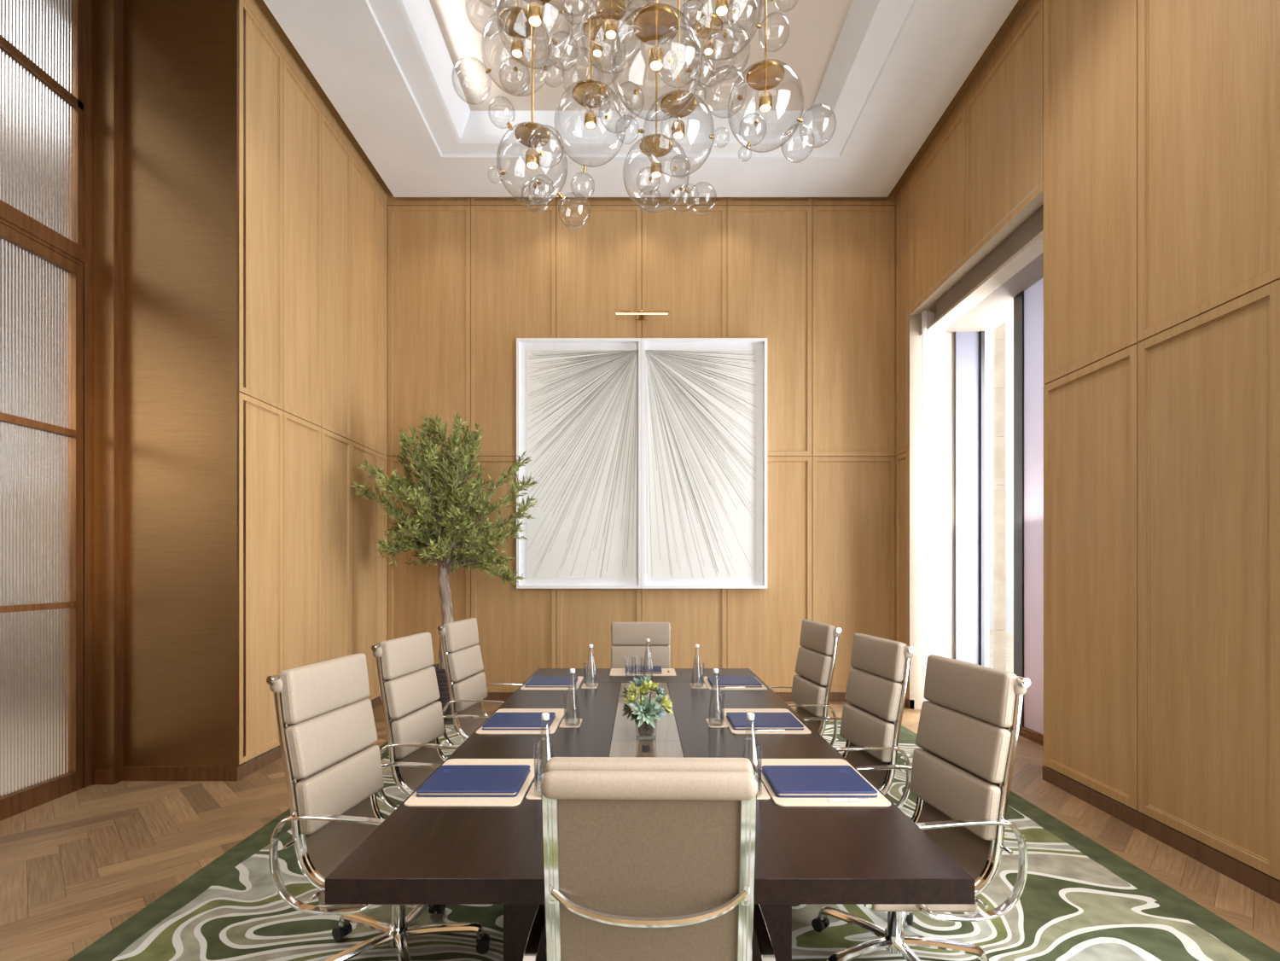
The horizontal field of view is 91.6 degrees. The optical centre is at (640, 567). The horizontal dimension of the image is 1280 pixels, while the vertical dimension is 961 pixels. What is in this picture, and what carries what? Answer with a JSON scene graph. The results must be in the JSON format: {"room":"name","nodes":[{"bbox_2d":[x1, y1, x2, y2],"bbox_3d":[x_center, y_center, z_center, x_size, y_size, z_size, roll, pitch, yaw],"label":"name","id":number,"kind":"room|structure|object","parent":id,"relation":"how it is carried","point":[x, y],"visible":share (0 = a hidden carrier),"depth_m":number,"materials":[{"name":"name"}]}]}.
{"room":"conference room","nodes":[
{"label":"conference room","id":0,"kind":"room"},
{"bbox_2d":[123,0,245,766],"bbox_3d":[-3.259,-1.405,4.450,0.812,5.620,0.100,0,0,0],"label":"wall","id":1,"kind":"structure","parent":0,"point":[181,57],"depth_m":4.40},
{"bbox_2d":[91,0,111,785],"bbox_3d":[-3.732,-1.355,4.405,0.135,5.720,0.190,0,0,0],"label":"trim","id":2,"kind":"structure","parent":1,"relation":"attached to","point":[101,9],"depth_m":4.33,"materials":[{"name":"brown wood"}]},
{"bbox_2d":[111,0,123,769],"bbox_3d":[-3.661,-1.405,4.360,0.012,5.620,0.080,0,0,0],"label":"trim","id":3,"kind":"structure","parent":1,"relation":"attached to","point":[117,5],"depth_m":4.35,"materials":[{"name":"brown wood"}]},
{"bbox_2d":[94,762,245,784],"bbox_3d":[-3.326,1.455,4.410,0.947,0.100,0.180,0,0,0],"label":"baseboard","id":4,"kind":"structure","parent":1,"relation":"attached to","point":[125,773],"depth_m":4.39,"materials":[{"name":"brown wood"}]},
{"bbox_2d":[238,0,387,764],"bbox_3d":[-2.900,-1.355,5.702,0.100,5.720,2.595,0,0,0],"label":"wall","id":5,"kind":"structure","parent":0,"point":[316,389],"depth_m":5.30,"materials":[{"name":"brown wood"}]},
{"bbox_2d":[236,696,381,780],"bbox_3d":[-2.849,1.457,5.696,0.006,0.096,2.608,0,0,0],"label":"baseboard","id":6,"kind":"structure","parent":5,"relation":"attached to","point":[244,770],"depth_m":4.67,"materials":[{"name":"brown wood"}]},
{"bbox_2d":[245,332,989,762],"bbox_3d":[-0.050,-1.520,1.950,7.900,6.150,10.500,0,0,0],"label":"wall","id":7,"kind":"structure","parent":0,"point":[986,334],"depth_m":6.73,"materials":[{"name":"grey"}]},
{"bbox_2d":[0,0,91,787],"bbox_3d":[-3.837,-1.345,0.665,0.085,5.700,7.330,0,0,0],"label":"door frame","id":8,"kind":"structure","parent":7,"relation":"in","point":[45,45],"depth_m":4.08,"materials":[{"name":"brown wood"}]},
{"bbox_2d":[0,222,82,820],"bbox_3d":[-3.835,-0.273,3.605,0.060,3.555,1.290,0,0,0],"label":"door","id":9,"kind":"structure","parent":8,"relation":"attached to","point":[41,289],"depth_m":3.97,"materials":[{"name":"brown glass"}]},
{"bbox_2d":[254,0,1028,195],"bbox_3d":[-0.100,-4.215,2.025,7.700,0.060,10.050,0,0,0],"label":"trim","id":10,"kind":"structure","parent":7,"relation":"attached to","point":[1020,4],"depth_m":5.43,"materials":[{"name":"brown wood"}]},
{"bbox_2d":[0,701,1279,960],"bbox_3d":[-0.080,1.506,2.010,7.560,0.002,10.020,0,0,0],"label":"floor","id":11,"kind":"structure","parent":0,"point":[75,866],"depth_m":3.33,"materials":[{"name":"brown wood"}]},
{"bbox_2d":[349,411,539,721],"bbox_3d":[-1.883,-0.022,6.133,1.627,3.054,1.302,0,0,27],"label":"tree","id":12,"kind":"object","parent":11,"relation":"on","point":[434,533],"visible":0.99,"depth_m":6.08,"materials":[{"name":"green plant"}]},
{"bbox_2d":[67,721,1279,960],"bbox_3d":[0.148,1.499,2.600,4.660,0.012,6.900,0,0,0],"label":"rug","id":13,"kind":"object","parent":11,"relation":"on","point":[1079,899],"visible":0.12,"depth_m":2.62,"materials":[{"name":"carpet"}]},
{"bbox_2d":[266,652,490,960],"bbox_3d":[-0.926,0.920,2.380,0.680,1.122,0.637,0,0,7],"label":"office chair","id":14,"kind":"object","parent":13,"relation":"on","point":[326,726],"visible":0.67,"depth_m":2.30,"materials":[{"name":"leather"}]},
{"bbox_2d":[371,632,489,809],"bbox_3d":[-0.938,0.920,3.240,0.680,1.122,0.637,0,0,7],"label":"office chair","id":15,"kind":"object","parent":13,"relation":"on","point":[407,680],"visible":0.55,"depth_m":3.13,"materials":[{"name":"leather"}]},
{"bbox_2d":[437,617,522,744],"bbox_3d":[-0.938,0.920,4.220,0.680,1.122,0.637,0,0,6],"label":"office chair","id":16,"kind":"object","parent":13,"relation":"on","point":[462,659],"visible":0.42,"depth_m":4.10,"materials":[{"name":"leather"}]},
{"bbox_2d":[610,622,670,668],"bbox_3d":[0.000,0.960,4.771,0.658,1.042,0.639,0,0,0],"label":"office chair","id":17,"kind":"object","parent":13,"relation":"on","point":[628,639],"visible":0.27,"depth_m":4.99,"materials":[{"name":"leather"}]},
{"bbox_2d":[522,756,775,960],"bbox_3d":[0.023,0.960,1.694,0.658,1.042,0.639,0,0,1],"label":"office chair","id":18,"kind":"object","parent":13,"relation":"on","point":[645,858],"visible":1,"depth_m":1.42,"materials":[{"name":"leather"}]},
{"bbox_2d":[325,668,974,960],"bbox_3d":[0.022,1.129,3.130,1.599,0.728,3.199,0,0,0],"label":"conference table","id":19,"kind":"object","parent":13,"relation":"on","point":[417,855],"visible":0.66,"depth_m":1.81,"materials":[{"name":"brown wood"}]},
{"bbox_2d":[404,758,541,806],"bbox_3d":[-0.578,0.762,2.235,0.375,0.005,0.485,0,0,0],"label":"desk mat","id":20,"kind":"object","parent":19,"relation":"on","point":[413,800],"visible":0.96,"depth_m":2.05,"materials":[{"name":"beige leather"}]},
{"bbox_2d":[416,764,530,797],"bbox_3d":[-0.580,0.750,2.200,0.335,0.021,0.275,0,0,0],"label":"portfolio","id":21,"kind":"object","parent":20,"relation":"on","point":[448,780],"visible":1,"depth_m":2.17,"materials":[{"name":"blue leather"}]},
{"bbox_2d":[476,708,565,733],"bbox_3d":[-0.582,0.762,3.110,0.365,0.005,0.500,0,0,0],"label":"desk mat","id":22,"kind":"object","parent":19,"relation":"on","point":[560,712],"visible":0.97,"depth_m":3.02,"materials":[{"name":"beige leather"}]},
{"bbox_2d":[482,712,555,729],"bbox_3d":[-0.590,0.750,3.050,0.310,0.021,0.275,0,0,0],"label":"portfolio","id":23,"kind":"object","parent":22,"relation":"on","point":[498,720],"visible":1,"depth_m":2.99,"materials":[{"name":"blue leather"}]},
{"bbox_2d":[525,781,541,799],"bbox_3d":[-0.333,0.763,2.135,0.098,0.004,0.165,0,0,0],"label":"coaster","id":24,"kind":"object","parent":19,"relation":"on","point":[534,793],"visible":0.44,"depth_m":2.11,"materials":[{"name":"beige leather"}]},
{"bbox_2d":[534,712,553,780],"bbox_3d":[-0.321,0.626,2.095,0.075,0.270,0.075,0,0,0],"label":"water bottle","id":25,"kind":"object","parent":24,"relation":"on","point":[545,716],"visible":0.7,"depth_m":2.09,"materials":[{"name":"clear glass"}]},
{"bbox_2d":[520,676,583,690],"bbox_3d":[-0.578,0.762,4.120,0.360,0.005,0.460,0,0,0],"label":"desk mat","id":26,"kind":"object","parent":19,"relation":"on","point":[579,678],"visible":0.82,"depth_m":3.92,"materials":[{"name":"beige leather"}]},
{"bbox_2d":[524,675,577,686],"bbox_3d":[-0.582,0.750,4.100,0.310,0.021,0.300,0,0,0],"label":"portfolio","id":27,"kind":"object","parent":26,"relation":"on","point":[536,681],"visible":1,"depth_m":4.05,"materials":[{"name":"blue leather"}]},
{"bbox_2d":[558,718,581,727],"bbox_3d":[-0.343,0.763,3.060,0.098,0.004,0.165,0,0,0],"label":"coaster","id":28,"kind":"object","parent":19,"relation":"on","point":[566,722],"visible":1,"depth_m":3.04,"materials":[{"name":"beige leather"}]},
{"bbox_2d":[564,668,580,724],"bbox_3d":[-0.331,0.626,3.020,0.075,0.270,0.075,0,0,0],"label":"water bottle","id":29,"kind":"object","parent":28,"relation":"on","point":[572,670],"visible":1,"depth_m":3.01,"materials":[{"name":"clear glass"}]},
{"bbox_2d":[581,682,598,688],"bbox_3d":[-0.330,0.763,4.020,0.098,0.004,0.165,0,0,0],"label":"coaster","id":30,"kind":"object","parent":19,"relation":"on","point":[586,685],"visible":0.96,"depth_m":4.01,"materials":[{"name":"beige leather"}]},
{"bbox_2d":[585,644,597,686],"bbox_3d":[-0.318,0.626,3.980,0.075,0.270,0.075,0,0,0],"label":"water bottle","id":31,"kind":"object","parent":30,"relation":"on","point":[590,645],"visible":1,"depth_m":3.97,"materials":[{"name":"clear glass"}]},
{"bbox_2d":[609,668,675,675],"bbox_3d":[0.014,0.762,4.550,0.475,0.005,0.310,0,0,0],"label":"desk mat","id":32,"kind":"object","parent":19,"relation":"on","point":[614,672],"visible":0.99,"depth_m":4.46,"materials":[{"name":"beige leather"}]},
{"bbox_2d":[624,665,662,673],"bbox_3d":[0.018,0.750,4.575,0.265,0.021,0.220,0,0,0],"label":"portfolio","id":33,"kind":"object","parent":32,"relation":"on","point":[637,669],"visible":1,"depth_m":4.52,"materials":[{"name":"blue leather"}]},
{"bbox_2d":[620,674,673,738],"bbox_3d":[0.022,0.627,2.783,0.245,0.276,0.192,0,0,0],"label":"succulent arrangement","id":34,"kind":"object","parent":19,"relation":"on","point":[645,716],"visible":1,"depth_m":2.77,"materials":[{"name":"green plant"}]},
{"bbox_2d":[642,638,653,671],"bbox_3d":[0.050,0.630,4.330,0.075,0.270,0.075,0,0,0],"label":"water bottle","id":35,"kind":"object","parent":19,"relation":"on","point":[647,639],"visible":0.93,"depth_m":4.33,"materials":[{"name":"clear glass"}]},
{"bbox_2d":[690,682,707,688],"bbox_3d":[0.373,0.763,4.020,0.098,0.004,0.165,0,0,0],"label":"coaster","id":36,"kind":"object","parent":19,"relation":"on","point":[695,685],"visible":1,"depth_m":4.01,"materials":[{"name":"beige leather"}]},
{"bbox_2d":[691,644,703,681],"bbox_3d":[0.361,0.626,3.980,0.075,0.270,0.075,0,0,0],"label":"water bottle","id":37,"kind":"object","parent":36,"relation":"on","point":[696,645],"visible":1,"depth_m":3.97,"materials":[{"name":"clear glass"}]},
{"bbox_2d":[705,718,728,727],"bbox_3d":[0.376,0.763,3.060,0.098,0.004,0.165,0,0,0],"label":"coaster","id":38,"kind":"object","parent":19,"relation":"on","point":[712,722],"visible":0.97,"depth_m":3.04,"materials":[{"name":"beige leather"}]},
{"bbox_2d":[708,668,723,724],"bbox_3d":[0.364,0.626,3.020,0.075,0.270,0.075,0,0,0],"label":"water bottle","id":39,"kind":"object","parent":38,"relation":"on","point":[715,670],"visible":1,"depth_m":3.01,"materials":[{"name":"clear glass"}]},
{"bbox_2d":[702,676,767,690],"bbox_3d":[0.610,0.762,4.120,0.370,0.005,0.460,0,0,0],"label":"desk mat","id":40,"kind":"object","parent":19,"relation":"on","point":[705,678],"visible":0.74,"depth_m":3.92,"materials":[{"name":"beige leather"}]},
{"bbox_2d":[707,675,762,686],"bbox_3d":[0.612,0.750,4.100,0.320,0.021,0.300,0,0,0],"label":"portfolio","id":41,"kind":"object","parent":40,"relation":"on","point":[724,681],"visible":1,"depth_m":4.05,"materials":[{"name":"blue leather"}]},
{"bbox_2d":[724,686,744,688],"bbox_3d":[0.592,0.754,3.920,0.128,0.011,0.010,0,0,0],"label":"pen","id":42,"kind":"object","parent":40,"relation":"on","point":[739,686],"visible":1,"depth_m":3.92,"materials":[{"name":"white plastic"}]},
{"bbox_2d":[756,781,770,799],"bbox_3d":[0.381,0.763,2.135,0.098,0.004,0.165,0,0,0],"label":"coaster","id":43,"kind":"object","parent":19,"relation":"on","point":[762,794],"visible":0.46,"depth_m":2.10,"materials":[{"name":"beige leather"}]},
{"bbox_2d":[741,712,762,784],"bbox_3d":[0.369,0.626,2.095,0.075,0.270,0.075,0,0,0],"label":"water bottle","id":44,"kind":"object","parent":43,"relation":"on","point":[750,716],"visible":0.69,"depth_m":2.09,"materials":[{"name":"clear glass"}]},
{"bbox_2d":[719,708,811,733],"bbox_3d":[0.605,0.762,3.110,0.370,0.005,0.500,0,0,0],"label":"desk mat","id":45,"kind":"object","parent":19,"relation":"on","point":[805,730],"visible":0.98,"depth_m":3.06,"materials":[{"name":"beige leather"}]},
{"bbox_2d":[726,712,803,729],"bbox_3d":[0.600,0.750,3.050,0.330,0.021,0.275,0,0,0],"label":"portfolio","id":46,"kind":"object","parent":45,"relation":"on","point":[737,720],"visible":1,"depth_m":2.99,"materials":[{"name":"blue leather"}]},
{"bbox_2d":[756,728,785,731],"bbox_3d":[0.602,0.754,2.885,0.128,0.011,0.010,0,0,0],"label":"pen","id":47,"kind":"object","parent":45,"relation":"on","point":[776,730],"visible":1,"depth_m":2.88,"materials":[{"name":"white plastic"}]},
{"bbox_2d":[750,758,890,806],"bbox_3d":[0.622,0.762,2.235,0.375,0.005,0.485,0,0,0],"label":"desk mat","id":48,"kind":"object","parent":19,"relation":"on","point":[881,800],"visible":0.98,"depth_m":2.07,"materials":[{"name":"beige leather"}]},
{"bbox_2d":[761,765,877,797],"bbox_3d":[0.617,0.750,2.195,0.335,0.021,0.275,0,0,0],"label":"portfolio","id":49,"kind":"object","parent":48,"relation":"on","point":[785,781],"visible":1,"depth_m":2.16,"materials":[{"name":"blue leather"}]},
{"bbox_2d":[828,797,868,802],"bbox_3d":[0.674,0.754,2.022,0.128,0.011,0.010,0,0,0],"label":"pen","id":50,"kind":"object","parent":48,"relation":"on","point":[857,799],"visible":1,"depth_m":2.02,"materials":[{"name":"white plastic"}]},
{"bbox_2d":[768,619,841,745],"bbox_3d":[0.887,0.920,4.062,0.680,1.122,0.637,0,0,-6],"label":"office chair","id":51,"kind":"object","parent":13,"relation":"on","point":[817,656],"visible":0.44,"depth_m":3.96,"materials":[{"name":"leather"}]},
{"bbox_2d":[802,633,914,808],"bbox_3d":[0.942,0.920,3.153,0.680,1.122,0.637,0,0,-7],"label":"office chair","id":52,"kind":"object","parent":13,"relation":"on","point":[876,689],"visible":0.51,"depth_m":3.08,"materials":[{"name":"leather"}]},
{"bbox_2d":[811,654,1030,960],"bbox_3d":[0.957,0.920,2.303,0.680,1.122,0.637,0,0,-7],"label":"office chair","id":53,"kind":"object","parent":13,"relation":"on","point":[969,721],"visible":0.72,"depth_m":2.24,"materials":[{"name":"leather"}]},
{"bbox_2d":[263,0,1018,197],"bbox_3d":[0.000,-4.260,1.985,5.480,0.290,9.870,0,0,0],"label":"ceiling","id":54,"kind":"structure","parent":0,"point":[895,67],"depth_m":5.92,"materials":[{"name":"paint"}]},
{"bbox_2d":[429,0,852,110],"bbox_3d":[0.000,-4.400,3.085,3.320,0.001,5.870,0,0,0],"label":"ceiling","id":55,"kind":"structure","parent":0,"point":[815,26],"depth_m":5.35,"materials":[{"name":"paint"}]},
{"bbox_2d":[495,0,556,169],"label":"chandelier","id":56,"kind":"object","parent":55,"relation":"hanging from","point":[518,23],"depth_m":3.06,"materials":[{"name":"gold glass"}]},
{"bbox_2d":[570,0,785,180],"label":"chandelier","id":57,"kind":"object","parent":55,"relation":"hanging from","point":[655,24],"depth_m":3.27,"materials":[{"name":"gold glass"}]},
{"bbox_2d":[387,195,895,692],"bbox_3d":[0.005,-1.405,7.008,5.710,5.620,0.015,0,0,0],"label":"wall","id":58,"kind":"structure","parent":0,"point":[468,277],"depth_m":7.01,"materials":[{"name":"brown wood"}]},
{"bbox_2d":[516,337,641,588],"bbox_3d":[-0.688,-1.156,6.952,1.388,2.778,0.085,0,0,0],"label":"relief","id":59,"kind":"object","parent":58,"relation":"attached to","point":[578,400],"visible":0.99,"depth_m":6.96,"materials":[{"name":"white paint"}]},
{"bbox_2d":[614,310,669,319],"bbox_3d":[0.010,-2.805,6.889,0.600,0.090,0.222,0,0,0],"label":"picture light","id":60,"kind":"object","parent":58,"relation":"attached to","point":[641,315],"visible":1,"depth_m":6.78,"materials":[{"name":"gold metal"}]},
{"bbox_2d":[615,313,668,314],"bbox_3d":[0.010,-2.765,6.788,0.570,0.010,0.020,0,0,0],"label":"diffuser","id":61,"kind":"object","parent":60,"relation":"attached to","point":[615,313],"depth_m":6.79,"materials":[{"name":"white"}]},
{"bbox_2d":[482,692,846,701],"bbox_3d":[0.005,1.457,7.008,5.710,0.096,0.024,0,0,0],"label":"baseboard","id":62,"kind":"structure","parent":58,"relation":"attached to","point":[495,696],"depth_m":7.00,"materials":[{"name":"brown wood"}]},
{"bbox_2d":[641,337,767,588],"bbox_3d":[0.706,-1.156,6.952,1.396,2.778,0.085,0,0,0],"label":"relief","id":63,"kind":"object","parent":58,"relation":"attached to","point":[704,400],"visible":1,"depth_m":6.96,"materials":[{"name":"white paint"}]},
{"bbox_2d":[895,0,1279,880],"bbox_3d":[2.910,-1.355,2.000,0.100,5.720,10.000,0,0,0],"label":"wall","id":64,"kind":"structure","parent":0,"point":[1150,129],"depth_m":3.52,"materials":[{"name":"brown wood"}]},
{"bbox_2d":[904,697,913,709],"bbox_3d":[2.883,1.457,6.815,0.054,0.096,0.370,0,0,0],"label":"baseboard","id":65,"kind":"structure","parent":64,"relation":"attached to","point":[907,701],"depth_m":6.67,"materials":[{"name":"brown wood"}]},
{"bbox_2d":[906,180,1044,745],"bbox_3d":[3.280,-0.625,5.525,0.839,4.260,2.390,0,0,0],"label":"window","id":66,"kind":"structure","parent":64,"relation":"in","point":[1015,288],"depth_m":6.33,"materials":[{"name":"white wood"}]},
{"bbox_2d":[920,310,948,702],"bbox_3d":[3.050,-0.581,6.470,0.281,4.148,0.096,0,0,0],"label":"sheer curtain","id":67,"kind":"object","parent":66,"relation":"hanging from","point":[934,614],"visible":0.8,"depth_m":6.46,"materials":[{"name":"white fabric"}]},
{"bbox_2d":[936,204,1043,319],"bbox_3d":[3.060,-2.590,5.350,0.170,0.189,1.840,0,0,0],"label":"blind cassette","id":68,"kind":"object","parent":66,"relation":"attached to","point":[1032,226],"visible":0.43,"depth_m":5.25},
{"bbox_2d":[1042,765,1279,903],"bbox_3d":[2.883,1.457,0.715,0.054,0.096,7.430,0,0,0],"label":"baseboard","id":69,"kind":"structure","parent":64,"relation":"attached to","point":[1241,872],"depth_m":3.33,"materials":[{"name":"brown wood"}]},
{"label":"outside","id":70,"kind":"structure","parent":0,"visible":0},
{"bbox_2d":[989,629,1013,673],"bbox_3d":[9.950,1.705,8.000,12.100,0.200,28.000,0,0,0],"label":"ground","id":71,"kind":"structure","parent":70,"point":[1009,637],"depth_m":11.89,"materials":[{"name":"stone"}]},
{"bbox_2d":[993,321,1005,670],"bbox_3d":[5.200,-1.542,9.030,0.140,6.295,0.060,0,0,0],"label":"stone pillar","id":72,"kind":"structure","parent":71,"relation":"on","point":[999,332],"depth_m":9.00,"materials":[{"name":"beige stone"}]},
{"bbox_2d":[989,339,1013,634],"bbox_3d":[9.150,-1.945,15.000,0.300,7.100,22.000,0,0,0],"label":"wall","id":73,"kind":"structure","parent":71,"relation":"on","point":[1009,346],"depth_m":15.26,"materials":[{"name":"paint"}]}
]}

